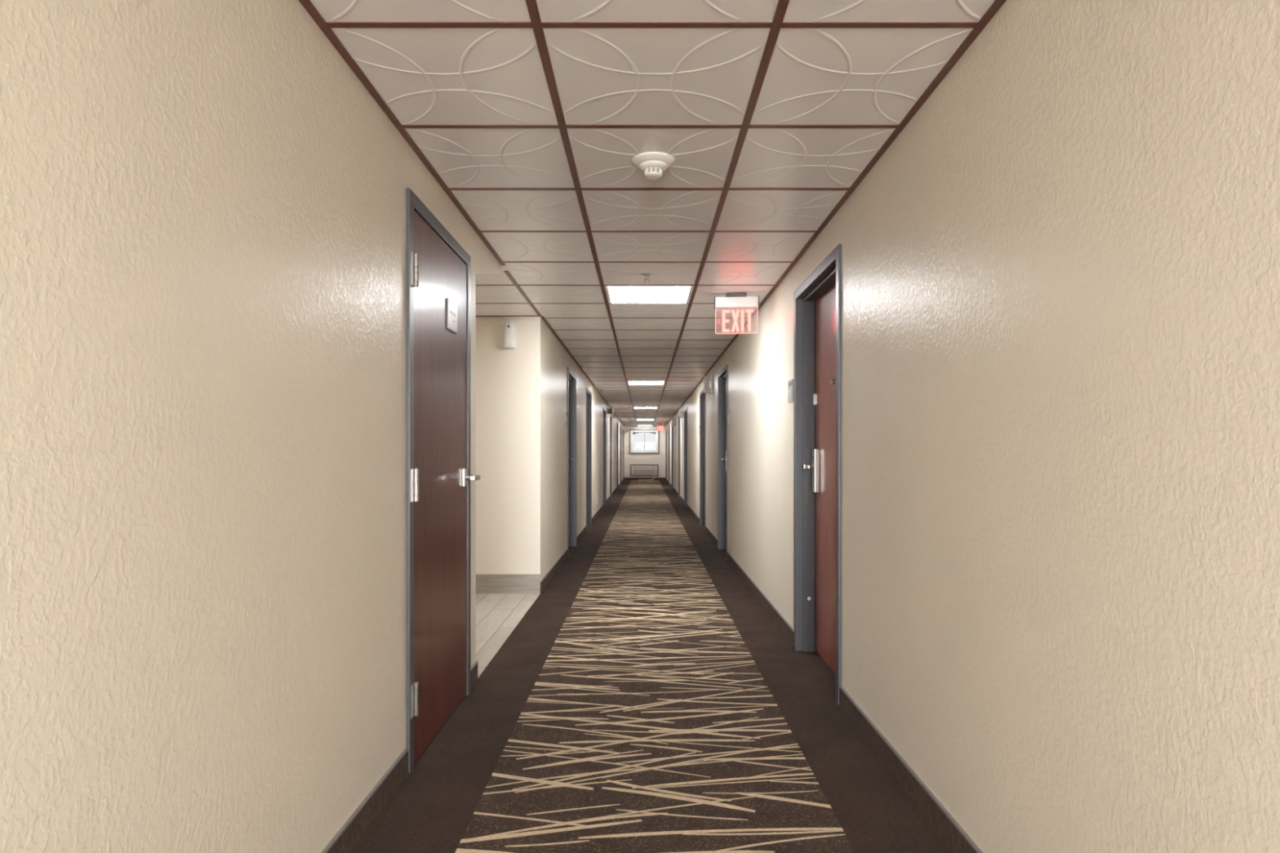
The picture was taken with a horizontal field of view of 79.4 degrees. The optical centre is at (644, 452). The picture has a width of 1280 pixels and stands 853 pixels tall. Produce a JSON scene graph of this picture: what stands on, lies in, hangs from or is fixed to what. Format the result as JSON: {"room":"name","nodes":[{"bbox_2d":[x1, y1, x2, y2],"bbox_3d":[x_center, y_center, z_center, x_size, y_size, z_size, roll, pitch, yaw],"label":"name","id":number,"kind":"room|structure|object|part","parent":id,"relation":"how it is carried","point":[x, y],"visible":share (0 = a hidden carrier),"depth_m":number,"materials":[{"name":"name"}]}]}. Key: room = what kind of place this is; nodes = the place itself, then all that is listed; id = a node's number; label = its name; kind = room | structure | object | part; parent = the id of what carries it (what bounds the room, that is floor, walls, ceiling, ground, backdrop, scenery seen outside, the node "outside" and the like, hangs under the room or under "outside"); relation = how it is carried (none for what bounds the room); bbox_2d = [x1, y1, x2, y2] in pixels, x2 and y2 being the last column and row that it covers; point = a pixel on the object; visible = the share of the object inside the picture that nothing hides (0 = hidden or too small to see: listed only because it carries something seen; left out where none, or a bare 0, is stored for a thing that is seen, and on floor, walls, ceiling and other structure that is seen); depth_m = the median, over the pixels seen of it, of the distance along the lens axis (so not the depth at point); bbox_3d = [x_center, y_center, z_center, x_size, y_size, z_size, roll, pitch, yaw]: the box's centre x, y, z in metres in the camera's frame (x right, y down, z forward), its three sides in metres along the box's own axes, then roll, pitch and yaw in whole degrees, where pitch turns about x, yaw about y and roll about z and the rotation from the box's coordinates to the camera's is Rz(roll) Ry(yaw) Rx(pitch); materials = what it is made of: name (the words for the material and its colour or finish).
{"room":"hotel corridor","nodes":[
{"label":"hotel corridor","id":0,"kind":"room"},
{"bbox_2d":[0,0,501,852],"bbox_3d":[-0.909,0.004,-1.520,0.160,2.242,11.960,0,0,0],"label":"wall","id":1,"kind":"structure","parent":0,"point":[202,202],"depth_m":1.43,"materials":[{"name":"paint"}]},
{"bbox_2d":[405,187,480,774],"bbox_3d":[-0.858,0.102,3.150,0.222,2.045,0.940,0,0,0],"label":"door","id":2,"kind":"structure","parent":1,"relation":"in","point":[438,476],"depth_m":3.03,"materials":[{"name":"wood"}]},
{"bbox_3d":[-0.817,-0.580,3.275,0.009,0.125,0.150,0,0,0],"label":"sign plate","id":3,"kind":"part","parent":2,"relation":"part of","materials":[{"name":"white plastic"}]},
{"bbox_3d":[-0.778,0.113,3.455,0.062,0.026,0.126,0,0,0],"label":"handle","id":4,"kind":"part","parent":2,"relation":"part of","materials":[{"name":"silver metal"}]},
{"bbox_2d":[475,316,519,573],"bbox_3d":[-1.905,0.004,6.230,1.831,2.242,0.160,0,0,0],"label":"wall","id":5,"kind":"structure","parent":0,"point":[497,367],"depth_m":6.15,"materials":[{"name":"paint"}]},
{"bbox_2d":[502,320,515,348],"bbox_3d":[-1.074,-0.941,6.113,0.103,0.222,0.074,0,0,0],"label":"air freshener","id":6,"kind":"object","parent":5,"relation":"attached to","point":[509,326],"visible":1,"depth_m":6.09,"materials":[{"name":"white plastic"}]},
{"bbox_2d":[520,316,623,580],"bbox_3d":[-0.909,0.004,18.825,0.160,2.242,25.350,0,0,0],"label":"wall","id":7,"kind":"structure","parent":0,"point":[544,362],"depth_m":6.76,"materials":[{"name":"paint"}]},
{"bbox_2d":[320,479,623,852],"bbox_3d":[-1.733,1.048,12.000,1.854,0.155,39.000,0,0,0],"label":"baseboard","id":8,"kind":"structure","parent":7,"relation":"attached to","point":[352,836],"depth_m":2.56,"materials":[{"name":"carpet"}]},
{"bbox_2d":[564,411,567,424],"bbox_3d":[-0.824,-0.363,8.120,0.010,0.132,0.144,0,0,0],"label":"room sign","id":9,"kind":"object","parent":7,"relation":"attached to","point":[566,412],"visible":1,"depth_m":8.09,"materials":[{"name":"beige plastic"}]},
{"bbox_2d":[567,367,576,556],"bbox_3d":[-0.898,0.102,8.790,0.162,2.045,1.020,0,0,0],"label":"door","id":10,"kind":"structure","parent":7,"relation":"in","point":[571,377],"depth_m":9.23,"materials":[{"name":"metal"}]},
{"bbox_2d":[586,387,591,525],"bbox_3d":[-0.898,0.102,11.460,0.162,2.045,1.020,0,0,0],"label":"door","id":11,"kind":"structure","parent":7,"relation":"in","point":[588,395],"depth_m":11.92,"materials":[{"name":"wood"}]},
{"bbox_2d":[603,406,606,507],"bbox_3d":[-0.898,0.102,16.010,0.162,2.045,1.020,0,0,0],"label":"door","id":12,"kind":"structure","parent":7,"relation":"in","point":[604,409],"depth_m":16.47,"materials":[{"name":"wood"}]},
{"bbox_2d":[606,408,613,414],"bbox_3d":[-0.759,-0.915,17.100,0.140,0.134,0.164,0,0,0],"label":"alarm box","id":13,"kind":"object","parent":7,"relation":"attached to","point":[608,411],"visible":1,"depth_m":17.03,"materials":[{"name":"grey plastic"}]},
{"bbox_2d":[609,413,612,498],"bbox_3d":[-0.898,0.102,18.960,0.162,2.045,1.020,0,0,0],"label":"door","id":14,"kind":"structure","parent":7,"relation":"in","point":[611,416],"depth_m":19.42,"materials":[{"name":"wood"}]},
{"bbox_2d":[617,422,617,488],"bbox_3d":[-0.898,0.102,23.710,0.162,2.045,1.020,0,0,0],"label":"door","id":15,"kind":"structure","parent":7,"relation":"in","point":[617,423],"depth_m":24.17,"materials":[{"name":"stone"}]},
{"bbox_2d":[619,425,621,484],"bbox_3d":[-0.898,0.102,26.510,0.162,2.045,1.020,0,0,0],"label":"door","id":16,"kind":"structure","parent":7,"relation":"in","point":[620,425],"depth_m":26.78,"materials":[{"name":"wood"}]},
{"bbox_2d":[622,429,624,480],"bbox_3d":[-0.898,0.102,30.610,0.162,2.045,1.020,0,0,0],"label":"door","id":17,"kind":"structure","parent":7,"relation":"in","point":[623,429],"depth_m":31.09,"materials":[{"name":"wood"}]},
{"bbox_2d":[623,426,665,477],"bbox_3d":[0.019,0.004,31.580,2.017,2.242,0.160,0,0,0],"label":"wall","id":18,"kind":"structure","parent":0,"point":[629,459],"depth_m":31.50,"materials":[{"name":"paint"}]},
{"bbox_2d":[629,429,659,453],"bbox_3d":[0.000,-0.455,31.536,1.234,1.014,0.108,0,0,0],"label":"window","id":19,"kind":"structure","parent":18,"relation":"in","point":[656,451],"depth_m":31.51,"materials":[{"name":"white plastic"}]},
{"bbox_3d":[-0.234,-0.468,31.546,0.492,0.748,0.022,0,0,0],"label":"sash","id":20,"kind":"part","parent":19,"relation":"part of","materials":[{"name":"glass"}]},
{"bbox_3d":[0.242,-0.468,31.573,0.476,0.748,0.022,0,0,0],"label":"sash","id":21,"kind":"part","parent":19,"relation":"part of","materials":[{"name":"glass"}]},
{"bbox_2d":[630,464,658,479],"bbox_3d":[0.000,0.801,31.506,1.150,0.642,0.229,0,0,0],"label":"air conditioner","id":22,"kind":"object","parent":18,"relation":"attached to","point":[636,470],"visible":1,"depth_m":31.43,"materials":[{"name":"white plastic"}]},
{"bbox_2d":[632,471,655,472],"bbox_3d":[0.000,0.783,31.422,0.930,0.202,0.006,0,0,0],"label":"grille","id":23,"kind":"object","parent":22,"relation":"attached to","point":[633,471],"depth_m":31.42,"materials":[{"name":"beige metal"}]},
{"bbox_3d":[0.000,0.728,31.523,1.030,0.382,0.195,0,0,0],"label":"casing","id":24,"kind":"part","parent":22,"relation":"part of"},
{"bbox_2d":[624,477,665,479],"bbox_3d":[0.019,1.075,31.494,1.673,0.100,0.012,0,0,0],"label":"baseboard","id":25,"kind":"structure","parent":18,"relation":"attached to","point":[625,478],"depth_m":31.49,"materials":[{"name":"carpet"}]},
{"bbox_2d":[357,480,944,852],"bbox_3d":[-0.666,1.153,12.000,3.988,0.063,39.320,0,0,0],"label":"floor","id":26,"kind":"structure","parent":0,"point":[433,813],"depth_m":3.24,"materials":[{"name":"brown carpet"}]},
{"bbox_2d":[455,480,854,852],"bbox_3d":[0.030,1.123,11.920,1.120,0.006,38.840,0,0,0],"label":"carpet runner","id":27,"kind":"object","parent":26,"relation":"on","point":[649,723],"visible":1,"depth_m":3.01,"materials":[{"name":"brown carpet"}]},
{"bbox_2d":[298,0,1006,426],"bbox_3d":[-0.895,-1.092,12.000,3.529,0.014,39.000,0,0,0],"label":"ceiling","id":28,"kind":"structure","parent":0,"point":[532,117],"depth_m":2.61,"materials":[{"name":"tile"}]},
{"bbox_2d":[633,407,657,408],"bbox_3d":[0.032,-1.101,18.736,0.584,0.032,0.585,0,0,0],"label":"recessed light","id":29,"kind":"object","parent":28,"relation":"in","point":[633,407],"visible":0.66,"depth_m":18.71,"materials":[{"name":"white plastic"}]},
{"bbox_2d":[626,381,665,384],"bbox_3d":[0.032,-1.101,12.026,0.584,0.032,0.585,0,0,0],"label":"recessed light","id":30,"kind":"object","parent":28,"relation":"in","point":[628,382],"visible":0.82,"depth_m":11.96,"materials":[{"name":"white plastic"}]},
{"bbox_2d":[640,272,653,285],"bbox_3d":[0.015,-1.056,4.690,0.076,0.069,0.076,0,0,0],"label":"sprinkler","id":31,"kind":"object","parent":28,"relation":"attached to","point":[646,275],"visible":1,"depth_m":4.68,"materials":[{"name":"grey metal"}]},
{"bbox_2d":[604,285,693,303],"bbox_3d":[0.032,-1.101,5.316,0.584,0.032,0.585,0,0,0],"label":"recessed light","id":32,"kind":"object","parent":28,"relation":"in","point":[615,294],"visible":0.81,"depth_m":5.30,"materials":[{"name":"white plastic"}]},
{"bbox_2d":[631,151,675,179],"bbox_3d":[0.034,-1.057,2.870,0.160,0.066,0.160,0,0,0],"label":"smoke detector","id":33,"kind":"object","parent":28,"relation":"attached to","point":[653,164],"visible":1,"depth_m":2.83,"materials":[{"name":"beige plastic"}]},
{"bbox_2d":[656,423,664,431],"bbox_3d":[0.585,-0.948,28.600,0.304,0.270,0.060,0,0,0],"label":"exit sign","id":34,"kind":"object","parent":28,"relation":"hanging from","point":[657,424],"visible":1,"depth_m":28.58,"materials":[{"name":"red plastic"}]},
{"bbox_2d":[714,293,759,333],"bbox_3d":[0.630,-0.948,5.270,0.304,0.270,0.060,0,0,7],"label":"exit sign","id":35,"kind":"object","parent":28,"relation":"hanging from","point":[732,300],"visible":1,"depth_m":5.26,"materials":[{"name":"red plastic"}]},
{"bbox_2d":[665,0,1279,852],"bbox_3d":[0.948,0.004,12.000,0.160,2.242,39.000,0,0,0],"label":"wall","id":36,"kind":"structure","parent":0,"point":[1060,276],"depth_m":1.62,"materials":[{"name":"paint"}]},
{"bbox_2d":[665,429,666,480],"bbox_3d":[0.937,0.102,30.610,0.162,2.045,1.020,0,0,0],"label":"door","id":37,"kind":"structure","parent":36,"relation":"in","point":[665,429],"depth_m":30.89,"materials":[{"name":"wood"}]},
{"bbox_2d":[668,425,670,484],"bbox_3d":[0.937,0.102,26.610,0.162,2.045,1.020,0,0,0],"label":"door","id":38,"kind":"structure","parent":36,"relation":"in","point":[669,425],"depth_m":26.80,"materials":[{"name":"wood"}]},
{"bbox_2d":[671,426,673,488],"bbox_3d":[0.937,0.102,23.760,0.162,2.045,1.020,0,0,0],"label":"door","id":39,"kind":"structure","parent":36,"relation":"in","point":[672,426],"depth_m":24.22,"materials":[{"name":"wood"}]},
{"bbox_2d":[671,416,675,426],"bbox_3d":[0.816,-0.848,21.200,0.105,0.279,0.184,0,0,0],"label":"alarm box","id":40,"kind":"object","parent":36,"relation":"attached to","point":[673,419],"visible":0.99,"depth_m":21.12,"materials":[{"name":"white plastic"}]},
{"bbox_2d":[678,414,679,497],"bbox_3d":[0.937,0.102,19.110,0.162,2.045,1.020,0,0,0],"label":"door","id":41,"kind":"structure","parent":36,"relation":"in","point":[679,415],"depth_m":19.57,"materials":[{"name":"wood"}]},
{"bbox_2d":[680,410,683,418],"bbox_3d":[0.831,-0.855,17.250,0.075,0.174,0.124,0,0,0],"label":"alarm box","id":42,"kind":"object","parent":36,"relation":"attached to","point":[681,411],"visible":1,"depth_m":17.20,"materials":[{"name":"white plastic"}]},
{"bbox_2d":[684,407,687,507],"bbox_3d":[0.937,0.102,16.060,0.162,2.045,1.020,0,0,0],"label":"door","id":43,"kind":"structure","parent":36,"relation":"in","point":[686,409],"depth_m":16.52,"materials":[{"name":"wood"}]},
{"bbox_2d":[699,389,705,531],"bbox_3d":[0.937,0.102,11.430,0.162,2.045,1.020,0,0,0],"label":"door","id":44,"kind":"structure","parent":36,"relation":"in","point":[702,396],"depth_m":11.89,"materials":[{"name":"wood"}]},
{"bbox_2d":[703,374,711,394],"bbox_3d":[0.819,-0.877,9.950,0.098,0.239,0.144,0,0,0],"label":"alarm box","id":45,"kind":"object","parent":36,"relation":"attached to","point":[707,389],"visible":1,"depth_m":9.89,"materials":[{"name":"white plastic"}]},
{"bbox_3d":[0.862,-0.877,9.950,0.012,0.239,0.144,0,0,0],"label":"plate","id":46,"kind":"part","parent":45,"relation":"part of","materials":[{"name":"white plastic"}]},
{"bbox_2d":[717,364,728,559],"bbox_3d":[0.937,0.102,8.510,0.162,2.045,1.020,0,0,0],"label":"door","id":47,"kind":"structure","parent":36,"relation":"in","point":[722,376],"depth_m":8.95,"materials":[{"name":"wood"}]},
{"bbox_2d":[727,410,729,423],"bbox_3d":[0.863,-0.363,7.900,0.010,0.132,0.144,0,0,0],"label":"room sign","id":48,"kind":"object","parent":36,"relation":"attached to","point":[728,411],"visible":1,"depth_m":7.87,"materials":[{"name":"grey plastic"}]},
{"bbox_2d":[787,378,793,403],"bbox_3d":[0.863,-0.363,4.545,0.010,0.132,0.144,0,0,0],"label":"room sign","id":49,"kind":"object","parent":36,"relation":"attached to","point":[790,383],"visible":0.92,"depth_m":4.53,"materials":[{"name":"grey plastic"}]},
{"bbox_2d":[793,244,840,706],"bbox_3d":[0.937,0.102,3.910,0.162,2.045,1.020,0,0,0],"label":"door","id":50,"kind":"structure","parent":36,"relation":"in","point":[817,300],"depth_m":4.22,"materials":[{"name":"wood"}]},
{"bbox_3d":[0.910,0.079,4.224,0.052,0.026,0.128,0,0,0],"label":"handle","id":51,"kind":"part","parent":50,"relation":"part of","materials":[{"name":"silver metal"}]},
{"bbox_3d":[0.960,-0.300,4.353,0.011,0.060,0.003,0,0,0],"label":"strike plate","id":52,"kind":"part","parent":50,"relation":"part of","materials":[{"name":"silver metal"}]},
{"bbox_3d":[0.950,0.100,4.275,0.028,0.240,0.072,0,0,0],"label":"lock plate","id":53,"kind":"part","parent":50,"relation":"part of","materials":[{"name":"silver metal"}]},
{"bbox_2d":[666,479,982,852],"bbox_3d":[0.857,1.075,12.000,0.023,0.099,39.000,0,0,0],"label":"baseboard","id":54,"kind":"structure","parent":36,"relation":"attached to","point":[945,830],"depth_m":2.69,"materials":[{"name":"carpet"}]}
]}

